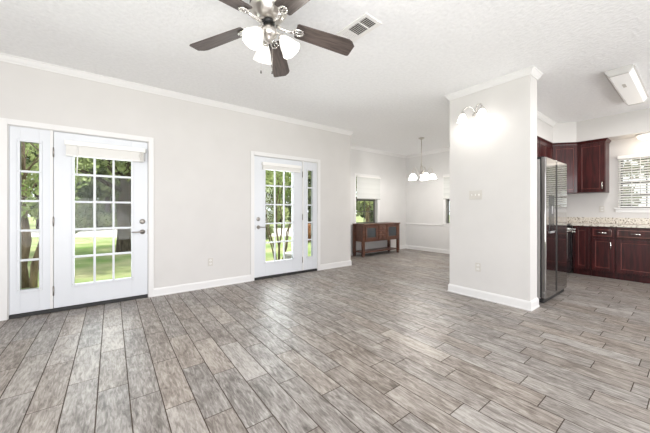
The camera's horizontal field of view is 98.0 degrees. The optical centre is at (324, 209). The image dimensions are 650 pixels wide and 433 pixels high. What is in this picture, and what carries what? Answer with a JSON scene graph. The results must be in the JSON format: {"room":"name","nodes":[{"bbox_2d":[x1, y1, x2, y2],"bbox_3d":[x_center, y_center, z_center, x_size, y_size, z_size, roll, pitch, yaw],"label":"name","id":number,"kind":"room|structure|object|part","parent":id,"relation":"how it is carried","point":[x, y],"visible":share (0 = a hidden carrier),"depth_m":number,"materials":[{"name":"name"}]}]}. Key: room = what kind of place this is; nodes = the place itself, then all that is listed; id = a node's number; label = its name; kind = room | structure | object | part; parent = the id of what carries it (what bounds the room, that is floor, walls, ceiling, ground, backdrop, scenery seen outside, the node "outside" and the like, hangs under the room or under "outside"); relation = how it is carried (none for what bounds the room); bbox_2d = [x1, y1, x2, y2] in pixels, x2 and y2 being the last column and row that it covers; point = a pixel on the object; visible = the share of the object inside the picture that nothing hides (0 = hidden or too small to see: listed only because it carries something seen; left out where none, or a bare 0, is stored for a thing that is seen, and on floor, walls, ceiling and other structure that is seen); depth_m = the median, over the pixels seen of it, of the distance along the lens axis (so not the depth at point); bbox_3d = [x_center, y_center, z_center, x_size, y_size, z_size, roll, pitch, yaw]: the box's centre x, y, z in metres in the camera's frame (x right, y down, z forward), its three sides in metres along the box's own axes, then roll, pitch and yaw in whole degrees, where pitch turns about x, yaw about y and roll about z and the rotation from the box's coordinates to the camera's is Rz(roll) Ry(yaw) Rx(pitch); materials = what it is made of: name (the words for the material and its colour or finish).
{"room":"living room","nodes":[
{"label":"living room","id":0,"kind":"room"},
{"bbox_2d":[0,61,349,296],"bbox_3d":[-2.196,-0.235,3.918,6.720,2.770,0.150,0,0,-37],"label":"wall","id":1,"kind":"structure","parent":0,"point":[202,153],"depth_m":4.07,"materials":[{"name":"paint"}]},
{"bbox_2d":[9,126,49,314],"bbox_3d":[-3.213,0.109,3.085,0.312,1.998,0.058,0,0,-37],"label":"window","id":2,"kind":"structure","parent":1,"relation":"in","point":[31,299],"depth_m":3.06,"materials":[{"name":"white paint"}]},
{"bbox_3d":[-3.209,0.062,3.074,0.196,1.647,0.032,0,0,-37],"label":"glazing frame","id":3,"kind":"part","parent":2,"relation":"part of","materials":[{"name":"white paint"}]},
{"bbox_2d":[0,118,153,320],"bbox_3d":[-2.869,0.097,3.399,1.376,2.107,0.167,0,0,-37],"label":"trim","id":4,"kind":"structure","parent":1,"relation":"attached to","point":[4,127],"depth_m":3.02,"materials":[{"name":"white paint"}]},
{"bbox_2d":[53,131,147,307],"bbox_3d":[-2.699,0.111,3.450,0.908,1.995,0.096,0,0,-37],"label":"door","id":5,"kind":"structure","parent":1,"relation":"in","point":[66,292],"depth_m":3.39,"materials":[{"name":"white paint"}]},
{"bbox_3d":[-2.701,0.065,3.458,0.600,1.652,0.032,0,0,-37],"label":"glazing frame","id":6,"kind":"part","parent":5,"relation":"part of","materials":[{"name":"white paint"}]},
{"bbox_3d":[-2.404,0.284,3.645,0.147,0.062,0.052,0,0,-37],"label":"lever handle","id":7,"kind":"part","parent":5,"relation":"part of","materials":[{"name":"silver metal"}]},
{"bbox_2d":[64,140,146,175],"bbox_3d":[-2.644,-0.595,3.449,0.789,0.400,0.074,0,0,-37],"label":"door blind","id":8,"kind":"object","parent":1,"relation":"attached to","point":[77,149],"visible":1,"depth_m":3.40,"materials":[{"name":"white plastic"}]},
{"bbox_3d":[-2.655,-0.629,3.448,0.749,0.020,0.051,0,0,-37],"label":"rail","id":9,"kind":"part","parent":8,"relation":"part of","materials":[{"name":"white plastic"}]},
{"bbox_2d":[154,275,250,296],"bbox_3d":[-1.736,1.097,4.159,1.347,0.106,0.020,0,0,-37],"label":"baseboard","id":10,"kind":"structure","parent":1,"relation":"attached to","point":[167,290],"depth_m":4.09,"materials":[{"name":"white paint"}]},
{"bbox_2d":[208,258,212,265],"bbox_3d":[-1.699,0.772,4.194,0.072,0.116,0.008,0,0,-37],"label":"wall outlet","id":11,"kind":"object","parent":1,"relation":"attached to","point":[210,260],"visible":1,"depth_m":4.19,"materials":[{"name":"grey plastic"}]},
{"bbox_2d":[254,156,302,277],"bbox_3d":[-0.781,0.111,4.899,0.934,1.995,0.096,0,0,-37],"label":"door","id":12,"kind":"structure","parent":1,"relation":"in","point":[262,267],"depth_m":4.84,"materials":[{"name":"white paint"}]},
{"bbox_3d":[-0.791,0.069,4.901,0.585,1.659,0.032,0,0,-37],"label":"glazing frame","id":13,"kind":"part","parent":12,"relation":"part of","materials":[{"name":"white paint"}]},
{"bbox_2d":[261,162,300,172],"bbox_3d":[-0.740,-0.734,4.895,0.750,0.123,0.062,0,0,-37],"label":"door blind","id":14,"kind":"object","parent":1,"relation":"attached to","point":[265,165],"visible":1,"depth_m":4.85,"materials":[{"name":"white plastic"}]},
{"bbox_3d":[-0.743,-0.682,4.892,0.722,0.020,0.051,0,0,-37],"label":"rail","id":15,"kind":"part","parent":14,"relation":"part of","materials":[{"name":"white plastic"}]},
{"bbox_2d":[251,151,319,280],"bbox_3d":[-0.691,0.097,5.045,1.389,2.107,0.167,0,0,-37],"label":"trim","id":16,"kind":"structure","parent":1,"relation":"attached to","point":[253,153],"depth_m":4.98,"materials":[{"name":"white paint"}]},
{"bbox_2d":[304,162,316,269],"bbox_3d":[-0.285,0.109,5.297,0.301,1.998,0.058,0,0,-37],"label":"window","id":17,"kind":"structure","parent":1,"relation":"in","point":[310,262],"depth_m":5.31,"materials":[{"name":"white paint"}]},
{"bbox_3d":[-0.284,0.069,5.284,0.159,1.659,0.032,0,0,-37],"label":"glazing frame","id":18,"kind":"part","parent":17,"relation":"part of","materials":[{"name":"white paint"}]},
{"bbox_2d":[0,249,649,432],"bbox_3d":[1.197,1.210,2.231,10.100,0.120,9.696,0,0,-37],"label":"floor","id":19,"kind":"structure","parent":0,"point":[379,342],"depth_m":2.17,"materials":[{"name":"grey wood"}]},
{"bbox_2d":[9,294,147,318],"bbox_3d":[-2.872,1.132,3.404,1.242,0.036,0.156,0,0,-37],"label":"threshold","id":20,"kind":"object","parent":19,"relation":"on","point":[39,312],"visible":0.68,"depth_m":3.28,"materials":[{"name":"grey metal"}]},
{"bbox_2d":[254,268,316,279],"bbox_3d":[-0.694,1.132,5.049,1.255,0.036,0.156,0,0,-37],"label":"threshold","id":21,"kind":"object","parent":19,"relation":"on","point":[315,269],"visible":0.58,"depth_m":4.95,"materials":[{"name":"grey metal"}]},
{"bbox_2d":[352,222,399,257],"bbox_3d":[1.361,0.744,7.365,1.390,0.812,0.422,0,0,-37],"label":"sideboard","id":22,"kind":"object","parent":19,"relation":"on","point":[378,231],"visible":0.99,"depth_m":7.10,"materials":[{"name":"brown wood"}]},
{"bbox_3d":[0.739,0.735,7.101,0.064,0.731,0.064,0,0,-37],"label":"leg","id":23,"kind":"part","parent":22,"relation":"part of","materials":[{"name":"brown wood"}]},
{"bbox_3d":[0.925,0.735,6.854,0.064,0.731,0.064,0,0,-37],"label":"leg","id":24,"kind":"part","parent":22,"relation":"part of","materials":[{"name":"brown wood"}]},
{"bbox_3d":[1.150,0.565,6.989,0.430,0.330,0.020,0,0,-37],"label":"door","id":25,"kind":"part","parent":22,"relation":"part of","materials":[{"name":"brown wood"}]},
{"bbox_3d":[1.148,0.562,6.990,0.310,0.235,0.005,0,0,-37],"label":"glass panel","id":26,"kind":"part","parent":22,"relation":"part of","materials":[{"name":"grey glass"}]},
{"bbox_2d":[356,247,396,252],"bbox_3d":[1.352,1.040,7.376,1.270,0.030,0.340,0,0,-37],"label":"shelf","id":27,"kind":"object","parent":22,"relation":"attached to","point":[382,248],"depth_m":7.33,"materials":[{"name":"brown wood"}]},
{"bbox_3d":[1.780,0.565,7.465,0.430,0.330,0.020,0,0,-37],"label":"door","id":28,"kind":"part","parent":22,"relation":"part of","materials":[{"name":"brown wood"}]},
{"bbox_3d":[1.779,0.562,7.467,0.310,0.235,0.005,0,0,-37],"label":"glass panel","id":29,"kind":"part","parent":22,"relation":"part of","materials":[{"name":"grey glass"}]},
{"bbox_3d":[1.971,0.735,7.644,0.064,0.731,0.064,0,0,-37],"label":"leg","id":30,"kind":"part","parent":22,"relation":"part of","materials":[{"name":"brown wood"}]},
{"bbox_2d":[537,156,566,302],"bbox_3d":[2.809,0.244,4.020,0.900,1.811,0.812,0,0,-37],"label":"refrigerator","id":31,"kind":"object","parent":19,"relation":"on","point":[551,173],"visible":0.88,"depth_m":3.54,"materials":[{"name":"silver metal"}]},
{"bbox_3d":[2.835,0.220,3.580,0.411,1.740,0.055,0,0,-37],"label":"freezer door","id":32,"kind":"part","parent":31,"relation":"part of","materials":[{"name":"silver metal"}]},
{"bbox_3d":[3.007,0.230,3.675,0.016,1.640,0.007,0,0,-37],"label":"pocket handle","id":33,"kind":"part","parent":31,"relation":"part of","materials":[{"name":"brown metal"}]},
{"bbox_3d":[3.198,0.220,3.854,0.481,1.740,0.055,0,0,-37],"label":"fresh food door","id":34,"kind":"part","parent":31,"relation":"part of","materials":[{"name":"silver metal"}]},
{"bbox_2d":[567,223,575,272],"bbox_3d":[3.985,0.620,5.081,0.757,1.060,0.687,0,0,-37],"label":"range","id":35,"kind":"object","parent":19,"relation":"on","point":[570,230],"visible":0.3,"depth_m":4.97,"materials":[{"name":"black metal"}]},
{"bbox_3d":[4.143,1.000,4.872,0.745,0.180,0.030,0,0,-37],"label":"storage drawer","id":36,"kind":"part","parent":35,"relation":"part of","materials":[{"name":"metal"}]},
{"bbox_3d":[4.143,0.600,4.872,0.745,0.600,0.030,0,0,-37],"label":"oven door","id":37,"kind":"part","parent":35,"relation":"part of","materials":[{"name":"black metal"}]},
{"bbox_2d":[573,226,590,275],"bbox_3d":[4.756,0.716,5.166,0.577,0.868,0.238,0,0,-37],"label":"base cabinet","id":38,"kind":"object","parent":19,"relation":"on","point":[582,236],"visible":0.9,"depth_m":5.00,"materials":[{"name":"brown wood"}]},
{"bbox_3d":[4.537,0.667,4.993,0.020,0.715,0.192,0,0,-37],"label":"door","id":39,"kind":"part","parent":38,"relation":"part of","materials":[{"name":"brown wood"}]},
{"bbox_3d":[4.541,0.667,4.996,0.009,0.619,0.096,0,0,-37],"label":"panel","id":40,"kind":"part","parent":38,"relation":"part of","materials":[{"name":"brown wood"}]},
{"bbox_2d":[591,226,615,278],"bbox_3d":[4.904,0.716,4.940,0.612,0.868,0.298,0,0,-37],"label":"base cabinet","id":41,"kind":"object","parent":19,"relation":"on","point":[602,238],"visible":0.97,"depth_m":4.78,"materials":[{"name":"brown wood"}]},
{"bbox_3d":[4.694,0.385,4.785,0.020,0.150,0.270,0,0,-37],"label":"drawer","id":42,"kind":"part","parent":41,"relation":"part of","materials":[{"name":"brown wood"}]},
{"bbox_3d":[4.694,0.753,4.785,0.020,0.543,0.270,0,0,-37],"label":"door","id":43,"kind":"part","parent":41,"relation":"part of","materials":[{"name":"brown wood"}]},
{"bbox_3d":[4.698,0.753,4.788,0.009,0.447,0.174,0,0,-37],"label":"panel","id":44,"kind":"part","parent":41,"relation":"part of","materials":[{"name":"brown wood"}]},
{"bbox_2d":[615,227,649,283],"bbox_3d":[5.272,0.716,4.453,0.612,0.868,0.918,0,0,-37],"label":"base cabinet","id":45,"kind":"object","parent":19,"relation":"on","point":[632,245],"visible":1,"depth_m":4.51,"materials":[{"name":"brown wood"}]},
{"bbox_2d":[567,217,649,227],"bbox_3d":[5.055,0.209,4.758,0.592,0.142,2.498,0,0,-37],"label":"countertop","id":46,"kind":"structure","parent":45,"relation":"on","point":[575,221],"depth_m":4.98,"materials":[{"name":"stone"}]},
{"bbox_3d":[4.927,0.385,4.477,0.020,0.150,0.442,0,0,-37],"label":"drawer","id":47,"kind":"part","parent":45,"relation":"part of","materials":[{"name":"brown wood"}]},
{"bbox_3d":[4.928,0.753,4.476,0.020,0.543,0.445,0,0,-37],"label":"door","id":48,"kind":"part","parent":45,"relation":"part of","materials":[{"name":"brown wood"}]},
{"bbox_3d":[4.932,0.753,4.478,0.009,0.437,0.339,0,0,-37],"label":"panel","id":49,"kind":"part","parent":45,"relation":"part of","materials":[{"name":"brown wood"}]},
{"bbox_2d":[0,0,649,155],"bbox_3d":[1.266,-1.720,2.554,11.300,0.200,9.550,0,0,-37],"label":"ceiling","id":50,"kind":"structure","parent":0,"point":[390,91],"depth_m":2.91,"materials":[{"name":"white paint"}]},
{"bbox_2d":[189,0,353,76],"bbox_3d":[-0.418,-1.319,2.166,1.318,0.602,1.258,0,0,-1],"label":"ceiling fan","id":51,"kind":"object","parent":50,"relation":"hanging from","point":[269,13],"visible":1,"depth_m":2.15,"materials":[{"name":"brown wood"}]},
{"bbox_3d":[-0.841,-1.351,2.249,0.478,0.091,0.161,0,0,18],"label":"blade","id":52,"kind":"part","parent":51,"relation":"part of","materials":[{"name":"brown wood"}]},
{"bbox_3d":[-0.677,-1.351,1.755,0.161,0.091,0.478,0,0,36],"label":"blade","id":53,"kind":"part","parent":51,"relation":"part of","materials":[{"name":"brown wood"}]},
{"bbox_3d":[-0.496,-1.224,1.976,0.154,0.161,0.148,0,0,-37],"label":"lamp shade","id":54,"kind":"part","parent":51,"relation":"part of","materials":[{"name":"white glass"}]},
{"bbox_3d":[-0.492,-1.224,2.251,0.151,0.161,0.156,0,0,-37],"label":"lamp shade","id":55,"kind":"part","parent":51,"relation":"part of","materials":[{"name":"white glass"}]},
{"bbox_3d":[-0.419,-1.457,2.115,0.284,0.086,0.284,0,0,-37],"label":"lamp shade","id":56,"kind":"part","parent":51,"relation":"part of","materials":[{"name":"silver metal"}]},
{"bbox_3d":[-0.422,-1.351,2.557,0.161,0.091,0.478,0,0,0],"label":"blade","id":57,"kind":"part","parent":51,"relation":"part of","materials":[{"name":"brown wood"}]},
{"bbox_3d":[-0.257,-1.224,2.109,0.149,0.161,0.146,0,0,-37],"label":"lamp shade","id":58,"kind":"part","parent":51,"relation":"part of","materials":[{"name":"white glass"}]},
{"bbox_3d":[-0.157,-1.351,1.758,0.161,0.091,0.478,0,0,-36],"label":"blade","id":59,"kind":"part","parent":51,"relation":"part of","materials":[{"name":"brown wood"}]},
{"bbox_3d":[0.000,-1.351,2.254,0.478,0.091,0.161,0,0,-18],"label":"blade","id":60,"kind":"part","parent":51,"relation":"part of","materials":[{"name":"brown wood"}]},
{"bbox_2d":[335,12,381,41],"bbox_3d":[0.297,-1.608,2.524,0.210,0.022,0.376,0,0,-40],"label":"ceiling vent","id":61,"kind":"object","parent":50,"relation":"in","point":[365,23],"visible":0.91,"depth_m":2.51,"materials":[{"name":"white plastic"}]},
{"bbox_2d":[409,137,436,179],"bbox_3d":[2.157,-1.158,6.373,0.625,0.922,0.608,0,0,-37],"label":"chandelier","id":62,"kind":"object","parent":50,"relation":"hanging from","point":[424,175],"visible":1,"depth_m":6.29,"materials":[{"name":"white glass"}]},
{"bbox_3d":[1.954,-0.755,6.275,0.184,0.116,0.182,0,0,-37],"label":"lamp shade","id":63,"kind":"part","parent":62,"relation":"part of","materials":[{"name":"white glass"}]},
{"bbox_3d":[2.183,-0.755,6.127,0.183,0.116,0.184,0,0,-37],"label":"lamp shade","id":64,"kind":"part","parent":62,"relation":"part of","materials":[{"name":"white glass"}]},
{"bbox_3d":[2.395,-0.755,6.299,0.184,0.116,0.183,0,0,-37],"label":"lamp shade","id":65,"kind":"part","parent":62,"relation":"part of","materials":[{"name":"white glass"}]},
{"bbox_2d":[604,64,648,105],"bbox_3d":[3.944,-1.581,3.672,1.520,0.078,0.249,0,0,-37],"label":"ceiling light","id":66,"kind":"object","parent":50,"relation":"attached to","point":[626,80],"visible":1,"depth_m":3.51,"materials":[{"name":"white plastic"}]},
{"bbox_2d":[350,149,405,250],"bbox_3d":[1.216,-0.235,7.655,3.230,2.770,0.150,0,0,-37],"label":"wall","id":67,"kind":"structure","parent":0,"point":[391,170],"depth_m":7.92,"materials":[{"name":"paint"}]},
{"bbox_2d":[354,173,378,222],"bbox_3d":[1.084,-0.252,7.524,0.936,1.373,0.170,0,0,-37],"label":"window","id":68,"kind":"structure","parent":67,"relation":"in","point":[375,211],"depth_m":7.57,"materials":[{"name":"white paint"}]},
{"bbox_3d":[1.048,-0.265,7.572,0.820,1.230,0.050,0,0,-37],"label":"frame","id":69,"kind":"part","parent":68,"relation":"part of","materials":[{"name":"grey"}]},
{"bbox_2d":[356,175,380,199],"bbox_3d":[1.162,-0.584,7.474,0.885,0.602,0.044,0,0,-37],"label":"roman shade","id":70,"kind":"object","parent":68,"relation":"attached to","point":[368,187],"visible":1,"depth_m":7.46,"materials":[{"name":"white fabric"}]},
{"bbox_2d":[406,151,449,249],"bbox_3d":[3.446,-0.235,7.259,0.150,2.770,3.170,0,0,-37],"label":"wall","id":71,"kind":"structure","parent":0,"point":[424,198],"depth_m":7.90,"materials":[{"name":"paint"}]},
{"bbox_2d":[405,223,442,226],"bbox_3d":[2.779,0.412,7.996,0.026,0.055,1.190,0,0,-37],"label":"trim","id":72,"kind":"structure","parent":71,"relation":"attached to","point":[405,223],"depth_m":7.95,"materials":[{"name":"white paint"}]},
{"bbox_2d":[443,174,449,226],"bbox_3d":[3.465,-0.252,7.192,0.170,1.373,0.916,0,0,-37],"label":"window","id":73,"kind":"structure","parent":71,"relation":"in","point":[446,211],"depth_m":7.50,"materials":[{"name":"white paint"}]},
{"bbox_2d":[443,175,449,198],"bbox_3d":[3.395,-0.589,7.140,0.044,0.612,0.880,0,0,-37],"label":"roman shade","id":74,"kind":"object","parent":73,"relation":"attached to","point":[446,179],"visible":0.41,"depth_m":7.42,"materials":[{"name":"white fabric"}]},
{"bbox_2d":[450,75,536,300],"bbox_3d":[3.463,-0.235,4.681,3.530,2.770,0.965,0,0,-37],"label":"wall partition","id":75,"kind":"structure","parent":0,"point":[495,155],"depth_m":3.52,"materials":[{"name":"paint"}]},
{"bbox_2d":[457,103,487,123],"bbox_3d":[1.909,-1.256,3.642,0.202,0.201,0.380,0,0,-37],"label":"wall sconce","id":76,"kind":"object","parent":75,"relation":"attached to","point":[481,114],"visible":1,"depth_m":3.66,"materials":[{"name":"white glass"}]},
{"bbox_3d":[1.809,-1.208,3.719,0.136,0.106,0.136,0,0,-37],"label":"lamp shade","id":77,"kind":"part","parent":76,"relation":"part of","materials":[{"name":"white glass"}]},
{"bbox_3d":[1.956,-1.208,3.524,0.136,0.106,0.136,0,0,-37],"label":"lamp shade","id":78,"kind":"part","parent":76,"relation":"part of","materials":[{"name":"white glass"}]},
{"bbox_2d":[469,190,481,199],"bbox_3d":[1.973,-0.198,3.710,0.018,0.116,0.164,0,0,-37],"label":"light switch","id":79,"kind":"object","parent":75,"relation":"attached to","point":[477,194],"visible":1,"depth_m":3.71,"materials":[{"name":"grey plastic"}]},
{"bbox_2d":[475,262,480,271],"bbox_3d":[1.996,0.746,3.688,0.008,0.116,0.072,0,0,-37],"label":"wall outlet","id":80,"kind":"object","parent":75,"relation":"attached to","point":[477,265],"visible":1,"depth_m":3.69,"materials":[{"name":"white plastic"}]},
{"bbox_2d":[537,136,539,156],"bbox_3d":[3.292,-0.781,4.749,0.738,0.933,0.384,0,0,-37],"label":"upper cabinet","id":81,"kind":"object","parent":75,"relation":"attached to","point":[538,137],"visible":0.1,"depth_m":4.81,"materials":[{"name":"brown wood"}]},
{"bbox_2d":[539,137,552,158],"bbox_3d":[3.876,-0.979,5.190,0.722,0.538,0.384,0,0,-37],"label":"upper cabinet","id":82,"kind":"object","parent":75,"relation":"attached to","point":[545,146],"visible":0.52,"depth_m":5.03,"materials":[{"name":"brown wood"}]},
{"bbox_3d":[3.824,-0.954,4.966,0.349,0.477,0.020,0,0,-37],"label":"door","id":83,"kind":"part","parent":82,"relation":"part of","materials":[{"name":"brown wood"}]},
{"bbox_3d":[3.821,-0.954,4.970,0.243,0.371,0.009,0,0,-37],"label":"panel","id":84,"kind":"part","parent":82,"relation":"part of","materials":[{"name":"brown wood"}]},
{"bbox_3d":[3.967,-1.224,5.069,0.722,0.048,0.028,0,0,-37],"label":"crown","id":85,"kind":"part","parent":82,"relation":"part of","materials":[{"name":"brown wood"}]},
{"bbox_3d":[4.102,-0.954,5.183,0.243,0.371,0.009,0,0,-37],"label":"panel","id":86,"kind":"part","parent":82,"relation":"part of","materials":[{"name":"brown wood"}]},
{"bbox_3d":[4.105,-0.954,5.179,0.349,0.477,0.020,0,0,-37],"label":"door","id":87,"kind":"part","parent":82,"relation":"part of","materials":[{"name":"brown wood"}]},
{"bbox_2d":[537,108,649,142],"bbox_3d":[4.247,-1.435,3.710,3.150,0.370,3.200,0,0,-37],"label":"wall","id":88,"kind":"structure","parent":0,"point":[626,125],"depth_m":4.91,"materials":[{"name":"paint"}]},
{"bbox_2d":[0,52,555,157],"bbox_3d":[1.142,-1.584,2.179,9.650,0.072,8.500,0,0,-37],"label":"trim","id":89,"kind":"structure","parent":88,"relation":"attached to","point":[533,71],"depth_m":3.72,"materials":[{"name":"white paint"}]},
{"bbox_2d":[635,132,649,139],"bbox_3d":[5.266,-1.203,4.643,0.230,0.094,0.230,0,0,-37],"label":"dome light","id":90,"kind":"object","parent":88,"relation":"attached to","point":[643,136],"visible":1,"depth_m":4.61,"materials":[{"name":"white glass"}]},
{"bbox_2d":[567,137,649,268],"bbox_3d":[6.166,-0.235,3.907,0.150,2.770,5.200,0,0,-37],"label":"wall","id":91,"kind":"structure","parent":0,"point":[586,204],"depth_m":5.10,"materials":[{"name":"paint"}]},
{"bbox_2d":[552,142,581,193],"bbox_3d":[4.484,-0.781,5.477,0.635,0.933,0.660,0,0,-37],"label":"upper cabinet","id":92,"kind":"object","parent":91,"relation":"attached to","point":[566,152],"visible":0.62,"depth_m":5.23,"materials":[{"name":"brown wood"}]},
{"bbox_3d":[4.448,-0.756,5.249,0.288,0.766,0.009,0,0,12],"label":"panel","id":93,"kind":"part","parent":92,"relation":"part of","materials":[{"name":"brown wood"}]},
{"bbox_3d":[4.446,-1.224,5.239,0.406,0.048,0.028,0,0,12],"label":"crown","id":94,"kind":"part","parent":92,"relation":"part of","materials":[{"name":"brown wood"}]},
{"bbox_2d":[577,138,610,193],"bbox_3d":[4.887,-0.781,5.137,0.404,0.933,0.404,0,0,-37],"label":"upper cabinet","id":95,"kind":"object","parent":91,"relation":"attached to","point":[592,155],"visible":1,"depth_m":5.04,"materials":[{"name":"brown wood"}]},
{"bbox_3d":[4.757,-0.756,5.058,0.009,0.756,0.246,0,0,-37],"label":"panel","id":96,"kind":"part","parent":95,"relation":"part of","materials":[{"name":"brown wood"}]},
{"bbox_3d":[4.891,-1.224,5.140,0.359,0.048,0.404,0,0,-37],"label":"crown","id":97,"kind":"part","parent":95,"relation":"part of","materials":[{"name":"brown wood"}]},
{"bbox_2d":[599,206,604,211],"bbox_3d":[5.093,-0.018,5.196,0.008,0.116,0.072,0,0,-37],"label":"wall outlet","id":98,"kind":"object","parent":91,"relation":"attached to","point":[601,208],"visible":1,"depth_m":5.19,"materials":[{"name":"grey plastic"}]},
{"bbox_2d":[567,217,649,223],"bbox_3d":[5.064,0.190,4.764,0.570,0.104,2.498,0,0,-37],"label":"backsplash","id":99,"kind":"structure","parent":91,"relation":"attached to","point":[569,219],"depth_m":5.10,"materials":[{"name":"stone"}]},
{"bbox_2d":[614,158,649,212],"bbox_3d":[5.645,-0.443,4.541,0.187,0.975,1.390,0,0,-37],"label":"window","id":100,"kind":"structure","parent":91,"relation":"in","point":[620,209],"depth_m":4.90,"materials":[{"name":"white paint"}]},
{"bbox_3d":[5.634,0.003,4.532,0.125,0.085,1.390,0,0,-37],"label":"sill","id":101,"kind":"part","parent":100,"relation":"part of","materials":[{"name":"white paint"}]},
{"bbox_2d":[617,153,649,206],"bbox_3d":[5.579,-0.500,4.490,0.082,0.900,1.300,0,0,-37],"label":"slat blind","id":102,"kind":"object","parent":100,"relation":"attached to","point":[644,155],"visible":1,"depth_m":4.85,"materials":[{"name":"white plastic"}]},
{"bbox_3d":[5.588,-0.061,4.497,0.048,0.022,1.288,0,0,-37],"label":"rail","id":103,"kind":"part","parent":102,"relation":"part of","materials":[{"name":"white plastic"}]},
{"bbox_3d":[5.700,-0.485,4.582,0.050,0.890,1.280,0,0,-37],"label":"frame","id":104,"kind":"part","parent":100,"relation":"part of","materials":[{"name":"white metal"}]},
{"label":"outside","id":105,"kind":"structure","parent":0,"visible":0},
{"bbox_2d":[31,228,291,236],"bbox_3d":[-3.680,1.299,16.607,54.598,0.018,6.572,0,0,-3],"label":"driveway","id":106,"kind":"structure","parent":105,"point":[101,232],"depth_m":15.51,"materials":[{"name":"concrete"}]},
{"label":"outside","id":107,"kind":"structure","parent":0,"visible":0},
{"bbox_2d":[21,214,449,288],"bbox_3d":[-11.080,1.410,22.961,130.000,0.200,110.000,0,0,-37],"label":"ground","id":108,"kind":"structure","parent":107,"point":[83,245],"depth_m":7.96,"materials":[{"name":"green plant"}]},
{"bbox_2d":[25,143,38,228],"bbox_3d":[-19.150,-2.185,18.962,3.838,7.196,3.406,0,0,-37],"label":"tree","id":109,"kind":"object","parent":108,"relation":"on","point":[28,161],"visible":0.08,"depth_m":18.48,"materials":[{"name":"green plant"}]},
{"bbox_2d":[21,142,99,287],"bbox_3d":[-5.295,-0.378,4.917,2.149,3.500,1.855,0,0,-37],"label":"crape myrtle","id":110,"kind":"object","parent":108,"relation":"on","point":[26,239],"visible":0.31,"depth_m":4.82,"materials":[{"name":"green plant"}]},
{"bbox_2d":[25,143,130,252],"bbox_3d":[-6.338,-1.678,9.473,6.121,6.230,6.099,0,0,-35],"label":"shade tree","id":111,"kind":"object","parent":108,"relation":"on","point":[123,242],"visible":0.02,"depth_m":8.82,"materials":[{"name":"green plant"}]},
{"bbox_2d":[75,219,84,233],"bbox_3d":[-13.375,0.830,14.504,1.626,1.063,1.640,0,0,-37],"label":"shrub","id":112,"kind":"object","parent":108,"relation":"on","point":[77,225],"visible":0.08,"depth_m":14.80,"materials":[{"name":"green plant"}]},
{"bbox_2d":[75,158,104,215],"bbox_3d":[-22.789,-2.105,26.002,5.170,7.041,4.577,0,0,-37],"label":"tree","id":113,"kind":"object","parent":108,"relation":"on","point":[79,199],"visible":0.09,"depth_m":25.82,"materials":[{"name":"green plant"}]},
{"bbox_2d":[75,159,124,227],"bbox_3d":[-14.845,-1.893,19.269,3.927,6.786,3.550,0,0,-37],"label":"tree","id":114,"kind":"object","parent":108,"relation":"on","point":[103,192],"visible":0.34,"depth_m":18.30,"materials":[{"name":"green plant"}]},
{"bbox_2d":[266,224,273,237],"bbox_3d":[-2.893,0.972,13.005,1.150,0.780,1.156,0,0,-37],"label":"shrub","id":115,"kind":"object","parent":108,"relation":"on","point":[271,229],"visible":0.14,"depth_m":12.87,"materials":[{"name":"green plant"}]},
{"bbox_2d":[266,172,288,224],"bbox_3d":[-4.719,-2.255,21.042,4.392,7.340,3.768,0,0,-37],"label":"tree","id":116,"kind":"object","parent":108,"relation":"on","point":[269,198],"visible":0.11,"depth_m":21.07,"materials":[{"name":"green plant"}]},
{"bbox_2d":[266,170,291,259],"bbox_3d":[-1.259,-0.416,7.396,1.610,3.565,2.821,0,0,36],"label":"young tree","id":117,"kind":"object","parent":108,"relation":"on","point":[270,177],"visible":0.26,"depth_m":7.27,"materials":[{"name":"green plant"}]},
{"bbox_2d":[268,172,291,222],"bbox_3d":[-4.883,-2.101,31.070,6.198,7.362,5.547,0,0,-37],"label":"tree","id":118,"kind":"object","parent":108,"relation":"on","point":[288,200],"visible":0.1,"depth_m":29.80,"materials":[{"name":"green plant"}]},
{"bbox_2d":[285,251,291,258],"bbox_3d":[-0.777,1.147,6.552,0.370,0.325,0.370,0,0,-37],"label":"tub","id":119,"kind":"object","parent":108,"relation":"on","point":[288,255],"visible":0.3,"depth_m":6.41,"materials":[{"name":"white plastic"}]},
{"bbox_2d":[286,171,310,223],"bbox_3d":[-1.308,-2.047,26.085,5.045,7.093,4.432,0,0,-37],"label":"tree","id":120,"kind":"object","parent":108,"relation":"on","point":[309,172],"visible":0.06,"depth_m":24.80,"materials":[{"name":"green plant"}]},
{"bbox_2d":[308,223,310,240],"bbox_3d":[-0.559,0.948,12.011,1.242,0.829,1.237,0,0,-37],"label":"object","id":121,"kind":"object","parent":108,"relation":"on","point":[309,224],"visible":0.16,"depth_m":11.70,"materials":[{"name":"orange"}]},
{"bbox_2d":[356,177,372,221],"bbox_3d":[1.892,-0.222,11.546,2.058,3.279,2.686,0,0,38],"label":"tree","id":122,"kind":"object","parent":108,"relation":"on","point":[367,203],"visible":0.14,"depth_m":11.54,"materials":[{"name":"green plant"}]},
{"bbox_2d":[356,187,372,221],"bbox_3d":[3.556,-2.210,21.119,4.416,7.295,3.866,0,0,-37],"label":"tree","id":123,"kind":"object","parent":108,"relation":"on","point":[357,203],"visible":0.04,"depth_m":20.39,"materials":[{"name":"green plant"}]},
{"bbox_2d":[623,158,649,205],"bbox_3d":[8.695,-0.945,6.960,2.398,4.722,3.898,0,0,-37],"label":"tree","id":124,"kind":"object","parent":108,"relation":"on","point":[648,158],"visible":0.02,"depth_m":7.80,"materials":[{"name":"green plant"}]},
{"bbox_3d":[0.101,-0.235,6.327,0.150,2.770,0.925,0,0,-37],"label":"wall","id":125,"kind":"structure","parent":0,"visible":0},
{"bbox_2d":[320,245,539,310],"bbox_3d":[2.140,1.097,5.656,3.866,0.106,4.155,0,0,-37],"label":"baseboard","id":126,"kind":"structure","parent":125,"relation":"attached to","point":[532,305],"depth_m":3.73,"materials":[{"name":"white paint"}]}
]}

